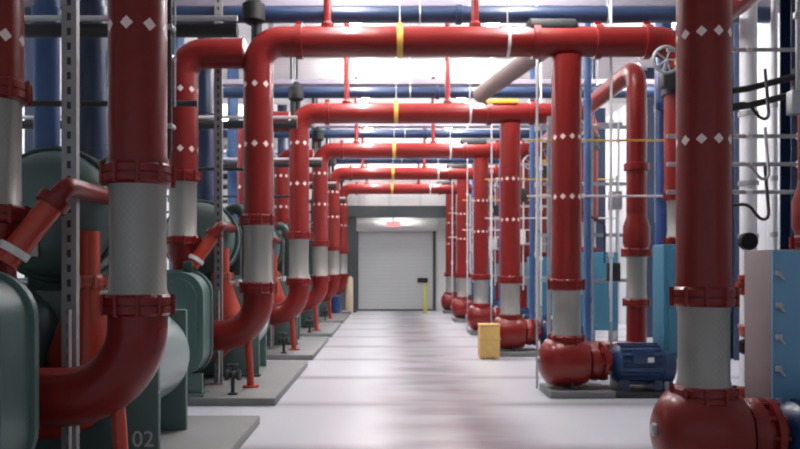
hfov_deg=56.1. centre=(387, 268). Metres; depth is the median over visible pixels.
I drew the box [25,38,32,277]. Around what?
column
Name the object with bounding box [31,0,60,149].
blue riser
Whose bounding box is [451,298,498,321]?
pump
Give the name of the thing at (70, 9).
post
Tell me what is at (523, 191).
rack
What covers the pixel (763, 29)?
wall
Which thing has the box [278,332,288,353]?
valve
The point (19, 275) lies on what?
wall
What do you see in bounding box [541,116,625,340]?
rack
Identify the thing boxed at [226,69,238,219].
blue riser
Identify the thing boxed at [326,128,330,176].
cable bundle
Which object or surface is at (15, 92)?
pipe
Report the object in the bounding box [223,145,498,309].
wall
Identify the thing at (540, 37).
pipe
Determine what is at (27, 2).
cable tray
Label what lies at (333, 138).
pipe
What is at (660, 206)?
blue riser
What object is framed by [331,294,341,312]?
bin
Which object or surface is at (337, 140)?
beam
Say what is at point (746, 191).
conduit
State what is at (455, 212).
pipe
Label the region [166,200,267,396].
chiller
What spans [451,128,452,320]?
conduit
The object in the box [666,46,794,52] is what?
conduit
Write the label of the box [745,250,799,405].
tall cabinet
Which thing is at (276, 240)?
pipe
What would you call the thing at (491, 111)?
pipe
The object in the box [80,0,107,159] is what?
blue riser
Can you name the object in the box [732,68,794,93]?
cable
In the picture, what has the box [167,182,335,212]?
pipe
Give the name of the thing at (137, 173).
riser pipe
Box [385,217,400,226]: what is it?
exit sign
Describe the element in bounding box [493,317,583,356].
pump
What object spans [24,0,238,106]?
pipe
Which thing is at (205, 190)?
blue riser
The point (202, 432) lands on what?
pad
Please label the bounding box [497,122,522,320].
pipe
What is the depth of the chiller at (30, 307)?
6.11 m
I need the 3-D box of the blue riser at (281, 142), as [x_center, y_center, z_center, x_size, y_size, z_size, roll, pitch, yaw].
[-3.130,-1.649,22.210,0.354,6.697,0.354,0,0,0]
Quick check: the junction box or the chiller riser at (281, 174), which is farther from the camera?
the chiller riser at (281, 174)
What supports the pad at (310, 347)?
on the floor
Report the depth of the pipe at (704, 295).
5.58 m
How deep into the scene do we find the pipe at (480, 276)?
19.36 m
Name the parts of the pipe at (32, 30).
hanger rod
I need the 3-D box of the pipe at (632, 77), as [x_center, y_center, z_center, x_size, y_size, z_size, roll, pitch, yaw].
[3.269,-0.915,12.913,1.518,4.630,3.355,0,0,0]
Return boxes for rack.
[469,197,494,282]
[489,182,498,285]
[520,156,546,319]
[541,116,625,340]
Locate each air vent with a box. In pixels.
[242,0,264,37]
[288,82,303,110]
[312,127,323,148]
[328,158,335,171]
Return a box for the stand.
[734,232,757,383]
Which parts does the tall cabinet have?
door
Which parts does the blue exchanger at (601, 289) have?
leg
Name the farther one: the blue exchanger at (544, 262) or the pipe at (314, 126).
the pipe at (314, 126)
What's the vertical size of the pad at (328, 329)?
0.100 m
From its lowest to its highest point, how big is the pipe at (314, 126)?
1.138 m
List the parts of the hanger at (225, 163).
hanger rod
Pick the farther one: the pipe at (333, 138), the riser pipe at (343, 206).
the riser pipe at (343, 206)
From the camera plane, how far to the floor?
9.48 m
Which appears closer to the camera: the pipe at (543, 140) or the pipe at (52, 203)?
the pipe at (52, 203)
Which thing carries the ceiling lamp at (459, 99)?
hanging from the ceiling
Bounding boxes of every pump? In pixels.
[440,294,473,313]
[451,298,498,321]
[465,305,535,334]
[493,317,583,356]
[537,339,676,398]
[649,391,799,448]
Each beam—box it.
[185,42,651,58]
[223,98,625,104]
[223,138,538,144]
[309,128,539,128]
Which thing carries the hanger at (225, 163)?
hanging from the ceiling
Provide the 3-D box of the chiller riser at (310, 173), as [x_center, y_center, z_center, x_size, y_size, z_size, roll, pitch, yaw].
[-2.489,-1.390,24.210,1.097,3.460,0.486,0,0,0]
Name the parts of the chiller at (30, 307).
name plate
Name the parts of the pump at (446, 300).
casing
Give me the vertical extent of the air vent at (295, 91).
0.570 m
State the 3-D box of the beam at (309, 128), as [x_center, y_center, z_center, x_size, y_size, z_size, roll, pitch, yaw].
[0.000,-4.840,25.960,14.400,0.320,0.180,0,0,0]
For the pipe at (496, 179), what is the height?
3.620 m
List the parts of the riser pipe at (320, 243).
support leg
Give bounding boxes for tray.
[25,0,779,12]
[26,5,779,12]
[223,57,653,86]
[223,83,653,86]
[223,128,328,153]
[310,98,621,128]
[310,126,539,127]
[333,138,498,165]
[336,163,498,163]
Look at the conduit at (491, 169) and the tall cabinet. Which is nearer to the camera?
the tall cabinet
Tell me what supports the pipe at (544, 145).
attached to the pump at (514, 335)
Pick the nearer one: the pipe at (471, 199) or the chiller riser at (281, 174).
the chiller riser at (281, 174)
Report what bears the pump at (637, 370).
on the floor
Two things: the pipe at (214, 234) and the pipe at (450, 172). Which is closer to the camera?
the pipe at (214, 234)
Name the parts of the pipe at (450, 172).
pull chain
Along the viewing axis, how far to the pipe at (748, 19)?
9.12 m
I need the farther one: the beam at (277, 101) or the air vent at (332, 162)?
the air vent at (332, 162)
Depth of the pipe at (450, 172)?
24.04 m
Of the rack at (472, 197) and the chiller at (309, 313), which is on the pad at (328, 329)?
the chiller at (309, 313)
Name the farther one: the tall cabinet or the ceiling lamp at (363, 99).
the ceiling lamp at (363, 99)
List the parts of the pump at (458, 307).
casing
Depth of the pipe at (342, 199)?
26.39 m
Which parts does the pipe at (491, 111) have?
hanger rod, hanger rod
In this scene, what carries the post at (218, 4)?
on the pad at (277, 377)
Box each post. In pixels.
[61,0,79,448]
[210,0,226,383]
[267,23,275,348]
[344,276,352,312]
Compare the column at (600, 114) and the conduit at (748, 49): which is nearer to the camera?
the conduit at (748, 49)
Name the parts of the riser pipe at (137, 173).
support leg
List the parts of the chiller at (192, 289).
plate, support plate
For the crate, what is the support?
on the floor
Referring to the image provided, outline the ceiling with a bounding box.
[60,23,675,119]
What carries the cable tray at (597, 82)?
hanging from the ceiling
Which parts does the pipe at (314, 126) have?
rail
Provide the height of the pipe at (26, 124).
3.400 m
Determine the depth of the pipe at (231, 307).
10.75 m
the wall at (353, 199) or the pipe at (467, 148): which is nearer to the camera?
the pipe at (467, 148)
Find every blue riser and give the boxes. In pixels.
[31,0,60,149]
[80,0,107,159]
[167,38,184,269]
[196,38,213,201]
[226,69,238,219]
[277,105,286,156]
[542,148,546,319]
[583,59,594,340]
[653,23,672,244]
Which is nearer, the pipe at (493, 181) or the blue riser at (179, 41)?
the blue riser at (179, 41)
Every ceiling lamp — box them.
[350,23,360,25]
[361,62,368,100]
[458,62,470,100]
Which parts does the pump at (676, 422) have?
bearing frame, motor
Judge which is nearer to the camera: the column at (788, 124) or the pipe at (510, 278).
the column at (788, 124)
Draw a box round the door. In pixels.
[357,221,437,310]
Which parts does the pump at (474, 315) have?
casing, bearing frame, motor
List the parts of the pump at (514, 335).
casing, bearing frame, motor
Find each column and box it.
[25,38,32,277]
[595,108,605,251]
[644,68,654,336]
[730,23,738,359]
[780,0,796,249]
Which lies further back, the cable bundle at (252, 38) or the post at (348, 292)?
the post at (348, 292)
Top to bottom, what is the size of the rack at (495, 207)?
4.400 m
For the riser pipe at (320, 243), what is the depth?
19.36 m
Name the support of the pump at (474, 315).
on the floor
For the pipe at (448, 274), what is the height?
3.890 m
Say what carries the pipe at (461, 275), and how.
on the pump at (458, 307)
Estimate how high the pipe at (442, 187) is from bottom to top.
4.675 m
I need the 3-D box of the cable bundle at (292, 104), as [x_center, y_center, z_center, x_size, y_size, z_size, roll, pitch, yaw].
[-2.199,-2.812,16.487,0.560,4.370,0.209,0,0,28]
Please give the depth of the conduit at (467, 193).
20.01 m
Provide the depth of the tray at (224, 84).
15.85 m
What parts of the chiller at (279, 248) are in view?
plate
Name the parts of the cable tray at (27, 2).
rail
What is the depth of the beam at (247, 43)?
16.64 m
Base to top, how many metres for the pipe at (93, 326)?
1.658 m
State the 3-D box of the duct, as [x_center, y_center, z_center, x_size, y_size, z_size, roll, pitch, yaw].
[2.076,-4.075,12.531,0.319,1.850,3.403,0,0,-11]
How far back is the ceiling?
18.43 m
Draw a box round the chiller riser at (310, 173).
[309,172,311,229]
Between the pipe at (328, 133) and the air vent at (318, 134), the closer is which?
the air vent at (318, 134)
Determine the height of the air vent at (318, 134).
0.570 m
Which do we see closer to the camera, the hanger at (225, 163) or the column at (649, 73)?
the hanger at (225, 163)
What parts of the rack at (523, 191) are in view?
post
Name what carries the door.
in the wall at (441, 233)
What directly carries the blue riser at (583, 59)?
on the floor
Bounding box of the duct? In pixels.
[473,23,548,102]
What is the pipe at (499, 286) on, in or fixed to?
on the floor
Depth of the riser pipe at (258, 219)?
10.00 m
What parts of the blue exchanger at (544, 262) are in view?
door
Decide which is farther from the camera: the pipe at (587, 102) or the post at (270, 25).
the post at (270, 25)
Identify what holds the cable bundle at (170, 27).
hanging from the ceiling
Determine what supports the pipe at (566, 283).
on the pump at (637, 370)
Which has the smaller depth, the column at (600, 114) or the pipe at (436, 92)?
the pipe at (436, 92)
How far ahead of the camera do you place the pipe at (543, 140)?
10.78 m
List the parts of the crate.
lid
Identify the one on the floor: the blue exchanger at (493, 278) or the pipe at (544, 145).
the blue exchanger at (493, 278)
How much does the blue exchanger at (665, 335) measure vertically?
2.030 m
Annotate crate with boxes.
[477,323,500,358]
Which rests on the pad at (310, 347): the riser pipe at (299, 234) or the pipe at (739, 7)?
the riser pipe at (299, 234)
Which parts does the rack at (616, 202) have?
post, post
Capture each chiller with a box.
[0,146,188,448]
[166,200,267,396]
[231,222,299,352]
[278,239,318,327]
[309,274,328,316]
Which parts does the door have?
guide rail, rail, guide rail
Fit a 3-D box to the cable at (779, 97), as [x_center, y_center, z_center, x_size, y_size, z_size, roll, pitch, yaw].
[3.884,-1.783,7.884,0.882,0.275,0.075,0,0,7]
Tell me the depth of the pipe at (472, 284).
28.72 m
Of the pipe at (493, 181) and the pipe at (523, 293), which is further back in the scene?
the pipe at (493, 181)
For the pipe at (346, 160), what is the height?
1.538 m
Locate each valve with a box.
[224,363,240,394]
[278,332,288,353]
[305,317,313,332]
[322,307,327,319]
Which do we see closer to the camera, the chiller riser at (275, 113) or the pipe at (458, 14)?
the pipe at (458, 14)
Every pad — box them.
[161,416,259,448]
[187,361,307,405]
[267,337,328,359]
[300,322,340,336]
[319,313,348,323]
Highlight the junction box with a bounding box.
[786,0,799,115]
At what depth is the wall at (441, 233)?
30.70 m
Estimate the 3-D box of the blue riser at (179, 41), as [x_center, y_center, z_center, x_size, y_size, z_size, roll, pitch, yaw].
[-3.620,-1.649,12.850,0.307,6.697,0.307,0,0,0]
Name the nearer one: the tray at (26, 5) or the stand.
the stand
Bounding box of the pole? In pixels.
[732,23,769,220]
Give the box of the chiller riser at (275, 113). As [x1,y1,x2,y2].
[235,111,290,230]
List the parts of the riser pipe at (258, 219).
support leg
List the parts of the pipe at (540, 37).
hanger rod, pull chain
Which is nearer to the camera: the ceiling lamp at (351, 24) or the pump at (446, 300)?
the ceiling lamp at (351, 24)
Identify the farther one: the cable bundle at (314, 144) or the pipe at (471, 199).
the cable bundle at (314, 144)
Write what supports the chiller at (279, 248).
on the pad at (310, 347)
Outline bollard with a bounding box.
[417,278,428,313]
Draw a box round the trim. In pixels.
[347,206,445,312]
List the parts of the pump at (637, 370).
casing, bearing frame, motor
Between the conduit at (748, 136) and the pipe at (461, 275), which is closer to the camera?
the conduit at (748, 136)
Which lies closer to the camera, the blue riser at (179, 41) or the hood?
the blue riser at (179, 41)
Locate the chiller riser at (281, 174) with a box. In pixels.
[274,149,313,264]
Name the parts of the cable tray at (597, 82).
rail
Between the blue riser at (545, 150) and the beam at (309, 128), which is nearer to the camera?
the blue riser at (545, 150)
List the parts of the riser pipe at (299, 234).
support leg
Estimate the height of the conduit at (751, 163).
0.068 m
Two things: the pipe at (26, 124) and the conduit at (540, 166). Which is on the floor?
the conduit at (540, 166)
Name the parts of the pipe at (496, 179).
post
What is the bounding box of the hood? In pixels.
[357,221,437,230]
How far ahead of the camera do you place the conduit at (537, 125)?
10.65 m
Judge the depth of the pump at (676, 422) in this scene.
5.51 m
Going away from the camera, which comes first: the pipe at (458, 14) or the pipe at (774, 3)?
the pipe at (774, 3)
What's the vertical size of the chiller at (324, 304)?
2.635 m
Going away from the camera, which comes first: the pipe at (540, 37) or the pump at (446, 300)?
the pipe at (540, 37)
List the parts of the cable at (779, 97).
arm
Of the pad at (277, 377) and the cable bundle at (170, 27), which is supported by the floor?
the pad at (277, 377)
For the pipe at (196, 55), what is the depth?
10.00 m
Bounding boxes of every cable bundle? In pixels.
[167,0,175,159]
[238,25,261,226]
[281,57,297,239]
[311,98,317,231]
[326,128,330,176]
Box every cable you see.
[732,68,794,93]
[732,85,794,110]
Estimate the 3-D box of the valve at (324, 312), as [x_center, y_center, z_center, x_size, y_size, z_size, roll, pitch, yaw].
[-1.980,1.404,23.610,0.200,0.392,0.141,0,0,0]
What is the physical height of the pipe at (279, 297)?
1.658 m
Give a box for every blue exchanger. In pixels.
[488,260,494,299]
[527,256,551,315]
[581,252,617,340]
[653,244,677,389]
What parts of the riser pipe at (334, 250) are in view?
support leg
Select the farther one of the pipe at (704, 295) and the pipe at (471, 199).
the pipe at (471, 199)
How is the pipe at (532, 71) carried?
on the floor
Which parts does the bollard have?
post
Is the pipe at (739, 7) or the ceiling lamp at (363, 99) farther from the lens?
the ceiling lamp at (363, 99)
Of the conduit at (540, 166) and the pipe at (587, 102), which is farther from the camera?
the conduit at (540, 166)
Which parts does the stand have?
stem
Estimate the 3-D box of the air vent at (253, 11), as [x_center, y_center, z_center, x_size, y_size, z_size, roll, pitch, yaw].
[-1.820,-3.415,10.170,0.310,0.570,0.310,0,0,0]
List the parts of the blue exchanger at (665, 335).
leg, door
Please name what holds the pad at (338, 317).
on the floor
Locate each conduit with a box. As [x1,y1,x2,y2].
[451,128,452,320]
[466,98,468,332]
[490,57,492,322]
[535,0,538,388]
[539,62,542,345]
[609,0,613,387]
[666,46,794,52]
[666,133,796,139]
[666,161,796,166]
[666,189,794,194]
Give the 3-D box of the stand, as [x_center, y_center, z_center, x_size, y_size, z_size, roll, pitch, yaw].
[3.359,0.369,7.050,0.212,1.422,0.167,0,0,0]
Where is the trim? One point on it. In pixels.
(354, 212)
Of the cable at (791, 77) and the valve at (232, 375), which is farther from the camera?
the valve at (232, 375)
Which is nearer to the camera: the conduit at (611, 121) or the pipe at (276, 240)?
the conduit at (611, 121)
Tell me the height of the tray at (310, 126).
0.010 m
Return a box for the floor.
[187,311,738,448]
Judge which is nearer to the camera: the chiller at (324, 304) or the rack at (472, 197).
the chiller at (324, 304)
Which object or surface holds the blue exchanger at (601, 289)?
on the floor
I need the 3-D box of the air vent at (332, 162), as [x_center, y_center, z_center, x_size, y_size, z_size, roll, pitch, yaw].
[-1.820,-3.415,24.210,0.310,0.570,0.310,0,0,0]
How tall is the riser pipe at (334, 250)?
4.198 m
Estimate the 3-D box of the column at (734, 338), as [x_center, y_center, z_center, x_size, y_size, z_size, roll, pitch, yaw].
[6.600,-1.650,14.080,0.320,6.700,0.260,0,0,0]
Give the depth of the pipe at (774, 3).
8.67 m
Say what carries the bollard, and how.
on the floor
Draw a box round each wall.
[17,42,168,277]
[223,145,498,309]
[357,218,445,310]
[606,13,779,324]
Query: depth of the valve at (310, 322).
18.89 m
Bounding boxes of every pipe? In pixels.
[0,0,32,277]
[0,177,108,269]
[22,116,297,170]
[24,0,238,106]
[25,0,770,24]
[38,231,108,439]
[39,0,175,448]
[166,38,246,269]
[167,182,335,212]
[188,221,235,269]
[210,248,241,361]
[213,74,277,387]
[223,24,653,99]
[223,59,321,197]
[223,128,529,163]
[223,129,546,138]
[223,197,345,222]
[242,0,675,243]
[267,254,285,332]
[270,136,312,349]
[272,236,280,249]
[288,23,599,251]
[302,168,330,330]
[312,76,546,255]
[321,188,341,318]
[328,128,498,247]
[336,201,348,310]
[340,164,494,259]
[444,194,456,295]
[448,212,498,237]
[455,179,470,300]
[462,199,529,230]
[471,158,490,308]
[471,164,473,296]
[485,176,617,340]
[489,180,498,299]
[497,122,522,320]
[498,128,500,306]
[520,158,529,306]
[527,138,663,197]
[529,67,534,319]
[535,132,546,324]
[548,53,584,345]
[582,62,651,350]
[583,23,591,340]
[664,0,799,397]
[669,0,739,407]
[738,4,758,385]
[770,0,777,249]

